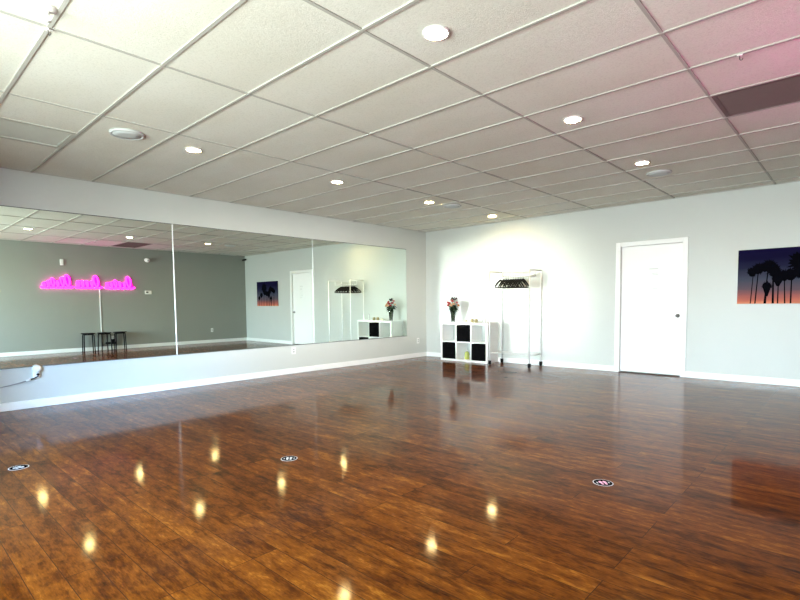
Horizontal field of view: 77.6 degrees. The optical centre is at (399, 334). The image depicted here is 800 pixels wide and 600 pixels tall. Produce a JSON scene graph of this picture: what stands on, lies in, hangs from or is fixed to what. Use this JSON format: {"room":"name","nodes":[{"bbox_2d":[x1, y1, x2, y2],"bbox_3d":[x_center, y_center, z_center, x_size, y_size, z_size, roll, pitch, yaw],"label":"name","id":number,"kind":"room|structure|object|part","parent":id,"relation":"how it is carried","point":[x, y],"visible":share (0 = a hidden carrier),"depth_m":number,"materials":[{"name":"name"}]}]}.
{"room":"exercise studio","nodes":[
{"label":"exercise studio","id":0,"kind":"room"},
{"bbox_2d":[0,168,426,403],"bbox_3d":[-2.870,-0.710,7.264,0.120,2.895,10.240,3,5,43],"label":"wall","id":1,"kind":"structure","parent":0,"point":[23,189],"depth_m":7.08,"materials":[{"name":"paint"}]},
{"bbox_2d":[0,365,41,387],"bbox_3d":[-4.502,0.621,5.426,0.070,0.490,0.998,3,5,43],"label":"charger","id":2,"kind":"object","parent":1,"relation":"attached to","point":[36,369],"visible":1,"depth_m":5.73,"materials":[{"name":"white plastic"}]},
{"bbox_2d":[0,205,177,369],"bbox_3d":[-3.932,-0.554,6.024,0.014,1.812,2.386,3,5,43],"label":"wall mirror","id":3,"kind":"object","parent":1,"relation":"attached to","point":[75,287],"visible":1,"depth_m":6.07,"materials":[{"name":"clear glass"}]},
{"bbox_2d":[0,352,426,411],"bbox_3d":[-2.801,0.691,7.310,0.014,0.092,9.986,3,5,43],"label":"baseboard","id":4,"kind":"structure","parent":1,"relation":"attached to","point":[19,405],"depth_m":6.98,"materials":[{"name":"white paint"}]},
{"bbox_2d":[173,224,314,354],"bbox_3d":[-2.311,-0.680,7.770,0.014,1.812,2.376,3,5,43],"label":"wall mirror","id":5,"kind":"object","parent":1,"relation":"attached to","point":[235,290],"visible":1,"depth_m":7.62,"materials":[{"name":"clear glass"}]},
{"bbox_2d":[313,239,406,343],"bbox_3d":[-0.683,-0.805,9.524,0.012,1.812,2.410,3,5,43],"label":"wall mirror","id":6,"kind":"object","parent":1,"relation":"attached to","point":[360,293],"visible":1,"depth_m":9.40,"materials":[{"name":"clear glass"}]},
{"bbox_2d":[0,356,799,599],"bbox_3d":[-0.036,0.916,4.750,7.800,0.100,10.240,3,5,43],"label":"floor","id":7,"kind":"structure","parent":0,"point":[425,477],"depth_m":3.13,"materials":[{"name":"brown wood"}]},
{"bbox_2d":[8,465,28,469],"bbox_3d":[-2.766,0.965,3.607,0.124,0.002,0.124,0,4,11],"label":"floor sticker","id":8,"kind":"object","parent":7,"relation":"on","point":[18,467],"visible":1,"depth_m":3.60,"materials":[{"name":"plastic"}]},
{"bbox_2d":[281,456,296,460],"bbox_3d":[-0.836,0.935,3.750,0.124,0.002,0.124,-1,4,-9],"label":"floor sticker","id":9,"kind":"object","parent":7,"relation":"on","point":[287,458],"visible":1,"depth_m":3.75,"materials":[{"name":"white plastic"}]},
{"bbox_2d":[441,322,497,363],"bbox_3d":[1.373,0.145,9.941,1.123,0.768,0.378,3,5,43],"label":"cube shelf","id":10,"kind":"object","parent":7,"relation":"on","point":[446,327],"visible":0.81,"depth_m":9.80,"materials":[{"name":"white wood"}]},
{"bbox_3d":[0.975,0.126,10.309,0.038,0.768,0.378,3,5,43],"label":"panel","id":11,"kind":"part","parent":10,"relation":"part of","materials":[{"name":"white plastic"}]},
{"bbox_2d":[443,342,455,358],"bbox_3d":[1.097,0.317,10.175,0.325,0.325,0.343,3,5,43],"label":"fabric bin","id":12,"kind":"object","parent":10,"relation":"in","point":[449,348],"visible":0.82,"depth_m":10.05,"materials":[{"name":"black fabric"}]},
{"bbox_2d":[457,325,469,341],"bbox_3d":[1.354,-0.025,9.912,0.325,0.325,0.343,3,5,43],"label":"fabric bin","id":13,"kind":"object","parent":10,"relation":"on","point":[463,331],"visible":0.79,"depth_m":9.79,"materials":[{"name":"black fabric"}]},
{"bbox_3d":[1.377,0.509,9.963,1.047,0.038,0.378,3,5,43],"label":"panel","id":14,"kind":"part","parent":10,"relation":"part of","materials":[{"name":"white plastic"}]},
{"bbox_2d":[465,350,468,358],"bbox_3d":[1.335,0.400,9.917,0.094,0.186,0.094,3,5,43],"label":"bottle","id":15,"kind":"object","parent":10,"relation":"on","point":[466,352],"visible":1,"depth_m":9.88,"materials":[{"name":"yellow plastic"}]},
{"bbox_3d":[1.369,-0.220,9.918,1.047,0.038,0.378,3,5,43],"label":"panel","id":16,"kind":"part","parent":10,"relation":"part of","materials":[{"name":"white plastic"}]},
{"bbox_2d":[471,343,485,361],"bbox_3d":[1.618,0.341,9.693,0.325,0.325,0.343,3,5,43],"label":"fabric bin","id":17,"kind":"object","parent":10,"relation":"on","point":[478,351],"visible":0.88,"depth_m":9.58,"materials":[{"name":"black fabric"}]},
{"bbox_3d":[1.771,0.163,9.573,0.038,0.768,0.378,3,5,43],"label":"panel","id":18,"kind":"part","parent":10,"relation":"part of","materials":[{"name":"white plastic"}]},
{"bbox_3d":[1.084,-0.369,10.162,0.128,0.236,0.128,3,5,43],"label":"glass vase","id":19,"kind":"object","parent":10,"relation":"on","visible":0},
{"bbox_2d":[447,297,458,320],"bbox_3d":[1.095,-0.516,10.142,0.304,0.493,0.242,3,5,43],"label":"flower bouquet","id":20,"kind":"object","parent":19,"relation":"in","point":[452,307],"visible":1,"depth_m":10.10,"materials":[{"name":"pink plant"}]},
{"bbox_2d":[488,269,541,367],"bbox_3d":[2.107,-0.297,9.113,0.858,1.737,0.497,3,5,43],"label":"rack","id":21,"kind":"object","parent":7,"relation":"on","point":[530,270],"visible":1,"depth_m":9.09,"materials":[{"name":"white metal"}]},
{"bbox_3d":[1.665,-0.338,9.229,0.023,1.657,0.023,3,5,43],"label":"post","id":22,"kind":"part","parent":21,"relation":"part of","materials":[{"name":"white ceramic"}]},
{"bbox_3d":[1.954,-0.360,9.541,0.023,1.657,0.023,3,5,43],"label":"post","id":23,"kind":"part","parent":21,"relation":"part of","materials":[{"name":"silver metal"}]},
{"bbox_3d":[2.117,0.355,9.157,0.831,0.020,0.435,3,5,43],"label":"frame","id":24,"kind":"part","parent":21,"relation":"part of","materials":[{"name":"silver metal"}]},
{"bbox_3d":[2.098,-1.099,9.063,0.826,0.111,0.022,3,5,43],"label":"hanging rail","id":25,"kind":"part","parent":21,"relation":"part of","materials":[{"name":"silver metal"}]},
{"bbox_3d":[2.101,-1.154,9.063,0.831,0.020,0.435,3,5,43],"label":"frame","id":26,"kind":"part","parent":21,"relation":"part of","materials":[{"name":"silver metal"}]},
{"bbox_2d":[514,275,526,287],"bbox_3d":[2.184,-0.956,8.993,0.036,0.223,0.446,3,5,44],"label":"clothes hanger","id":27,"kind":"object","parent":21,"relation":"hanging from","point":[520,275],"visible":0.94,"depth_m":8.94,"materials":[{"name":"black plastic"}]},
{"bbox_2d":[517,275,528,287],"bbox_3d":[2.219,-0.955,8.961,0.036,0.223,0.446,3,5,42],"label":"clothes hanger","id":28,"kind":"object","parent":21,"relation":"hanging from","point":[521,280],"visible":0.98,"depth_m":8.96,"materials":[{"name":"black plastic"}]},
{"bbox_3d":[2.259,-0.310,8.680,0.023,1.657,0.023,3,5,43],"label":"post","id":29,"kind":"part","parent":21,"relation":"part of","materials":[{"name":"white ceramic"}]},
{"bbox_3d":[2.548,-0.333,8.991,0.023,1.657,0.023,3,5,43],"label":"post","id":30,"kind":"part","parent":21,"relation":"part of","materials":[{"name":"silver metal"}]},
{"bbox_2d":[593,479,612,485],"bbox_3d":[1.298,0.948,3.180,0.124,0.002,0.124,-1,4,0],"label":"floor sticker","id":31,"kind":"object","parent":7,"relation":"on","point":[601,482],"visible":1,"depth_m":3.18,"materials":[{"name":"pink plastic"}]},
{"bbox_2d":[0,0,799,231],"bbox_3d":[-0.067,-1.973,4.571,7.800,0.302,10.240,3,5,43],"label":"ceiling","id":32,"kind":"structure","parent":0,"point":[281,101],"depth_m":3.76,"materials":[{"name":"tile"}]},
{"bbox_2d":[0,117,76,148],"bbox_3d":[-3.293,-1.814,4.408,0.610,0.070,0.594,3,5,43],"label":"ceiling vent","id":33,"kind":"object","parent":32,"relation":"in","point":[11,129],"visible":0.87,"depth_m":4.44,"materials":[{"name":"white metal"}]},
{"bbox_2d":[36,3,57,22],"bbox_3d":[-1.821,-1.650,2.567,0.092,0.068,0.092,3,5,43],"label":"sprinkler","id":34,"kind":"object","parent":32,"relation":"attached to","point":[48,9],"visible":1,"depth_m":2.56,"materials":[{"name":"white plastic"}]},
{"bbox_2d":[44,28,52,35],"bbox_3d":[-1.944,-1.670,2.750,0.036,0.036,0.028,0,4,14],"label":"ceiling hook","id":35,"kind":"object","parent":32,"relation":"attached to","point":[48,30],"visible":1,"depth_m":2.75,"materials":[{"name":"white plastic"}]},
{"bbox_2d":[109,128,143,139],"bbox_3d":[-2.438,-1.785,4.441,0.280,0.020,0.280,3,5,43],"label":"ceiling speaker","id":36,"kind":"object","parent":32,"relation":"attached to","point":[122,133],"visible":1,"depth_m":4.41,"materials":[{"name":"grey plastic"}]},
{"bbox_2d":[112,131,141,139],"bbox_3d":[-2.438,-1.782,4.442,0.236,0.014,0.236,3,5,43],"label":"speaker grille","id":37,"kind":"object","parent":36,"relation":"attached to","point":[127,135],"depth_m":4.44,"materials":[{"name":"grey"}]},
{"bbox_2d":[185,147,201,152],"bbox_3d":[-2.042,-1.824,4.919,0.156,0.014,0.156,3,5,43],"label":"recessed light","id":38,"kind":"object","parent":32,"relation":"in","point":[188,149],"visible":1,"depth_m":4.90,"materials":[{"name":"white plastic"}]},
{"bbox_2d":[331,180,342,183],"bbox_3d":[-0.792,-1.920,6.266,0.156,0.014,0.156,3,5,43],"label":"recessed light","id":39,"kind":"object","parent":32,"relation":"in","point":[333,181],"visible":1,"depth_m":6.26,"materials":[{"name":"white plastic"}]},
{"bbox_2d":[422,25,449,40],"bbox_3d":[0.206,-1.719,2.839,0.156,0.014,0.156,3,5,43],"label":"recessed light","id":40,"kind":"object","parent":32,"relation":"in","point":[433,32],"visible":1,"depth_m":2.83,"materials":[{"name":"white plastic"}]},
{"bbox_2d":[444,204,460,207],"bbox_3d":[0.834,-2.034,7.895,0.280,0.020,0.280,3,5,43],"label":"ceiling speaker","id":41,"kind":"object","parent":32,"relation":"attached to","point":[447,205],"visible":1,"depth_m":7.86,"materials":[{"name":"grey"}]},
{"bbox_2d":[445,205,459,207],"bbox_3d":[0.834,-2.030,7.896,0.236,0.014,0.236,3,5,43],"label":"speaker grille","id":42,"kind":"object","parent":41,"relation":"attached to","point":[446,206],"depth_m":7.86,"materials":[{"name":"grey metal"}]},
{"bbox_2d":[563,116,582,123],"bbox_3d":[1.463,-1.817,4.207,0.156,0.014,0.156,3,5,43],"label":"recessed light","id":43,"kind":"object","parent":32,"relation":"in","point":[571,119],"visible":1,"depth_m":4.20,"materials":[{"name":"white plastic"}]},
{"bbox_2d":[634,160,649,164],"bbox_3d":[2.703,-1.913,5.550,0.156,0.014,0.156,3,5,43],"label":"recessed light","id":44,"kind":"object","parent":32,"relation":"in","point":[645,162],"visible":1,"depth_m":5.53,"materials":[{"name":"white plastic"}]},
{"bbox_2d":[646,169,671,176],"bbox_3d":[3.121,-1.940,5.994,0.280,0.020,0.280,3,5,43],"label":"ceiling speaker","id":45,"kind":"object","parent":32,"relation":"attached to","point":[656,173],"visible":1,"depth_m":5.96,"materials":[{"name":"grey plastic"}]},
{"bbox_2d":[648,171,669,175],"bbox_3d":[3.121,-1.937,5.994,0.236,0.014,0.236,3,5,43],"label":"speaker grille","id":46,"kind":"object","parent":45,"relation":"attached to","point":[653,173],"depth_m":5.96,"materials":[{"name":"grey metal"}]},
{"bbox_2d":[712,75,799,116],"bbox_3d":[2.992,-1.874,3.566,1.197,0.160,0.585,3,5,43],"label":"ceiling vent","id":47,"kind":"object","parent":32,"relation":"in","point":[786,90],"visible":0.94,"depth_m":3.79,"materials":[{"name":"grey metal"}]},
{"bbox_2d":[426,181,799,379],"bbox_3d":[3.403,-0.836,8.379,7.560,2.915,0.170,3,5,43],"label":"wall","id":48,"kind":"structure","parent":0,"point":[575,252],"depth_m":8.28,"materials":[{"name":"paint"}]},
{"bbox_2d":[427,352,799,386],"bbox_3d":[3.355,0.558,8.398,7.532,0.092,0.014,3,5,43],"label":"baseboard","id":49,"kind":"structure","parent":48,"relation":"attached to","point":[726,377],"depth_m":7.42,"materials":[{"name":"white paint"}]},
{"bbox_2d":[614,237,688,376],"bbox_3d":[3.953,-0.422,7.846,1.045,2.102,0.146,3,5,43],"label":"door","id":50,"kind":"structure","parent":48,"relation":"in","point":[650,326],"depth_m":7.83,"materials":[{"name":"white paint"}]},
{"bbox_2d":[648,266,660,290],"bbox_3d":[3.975,-0.867,7.769,0.175,0.380,0.002,3,5,43],"label":"paper notice","id":51,"kind":"object","parent":50,"relation":"attached to","point":[654,276],"visible":1,"depth_m":7.77,"materials":[{"name":"white paper"}]},
{"bbox_2d":[737,246,799,303],"bbox_3d":[5.160,-0.783,6.610,1.120,0.745,0.035,3,5,43],"label":"picture","id":52,"kind":"object","parent":48,"relation":"attached to","point":[770,275],"visible":1,"depth_m":6.73}
]}

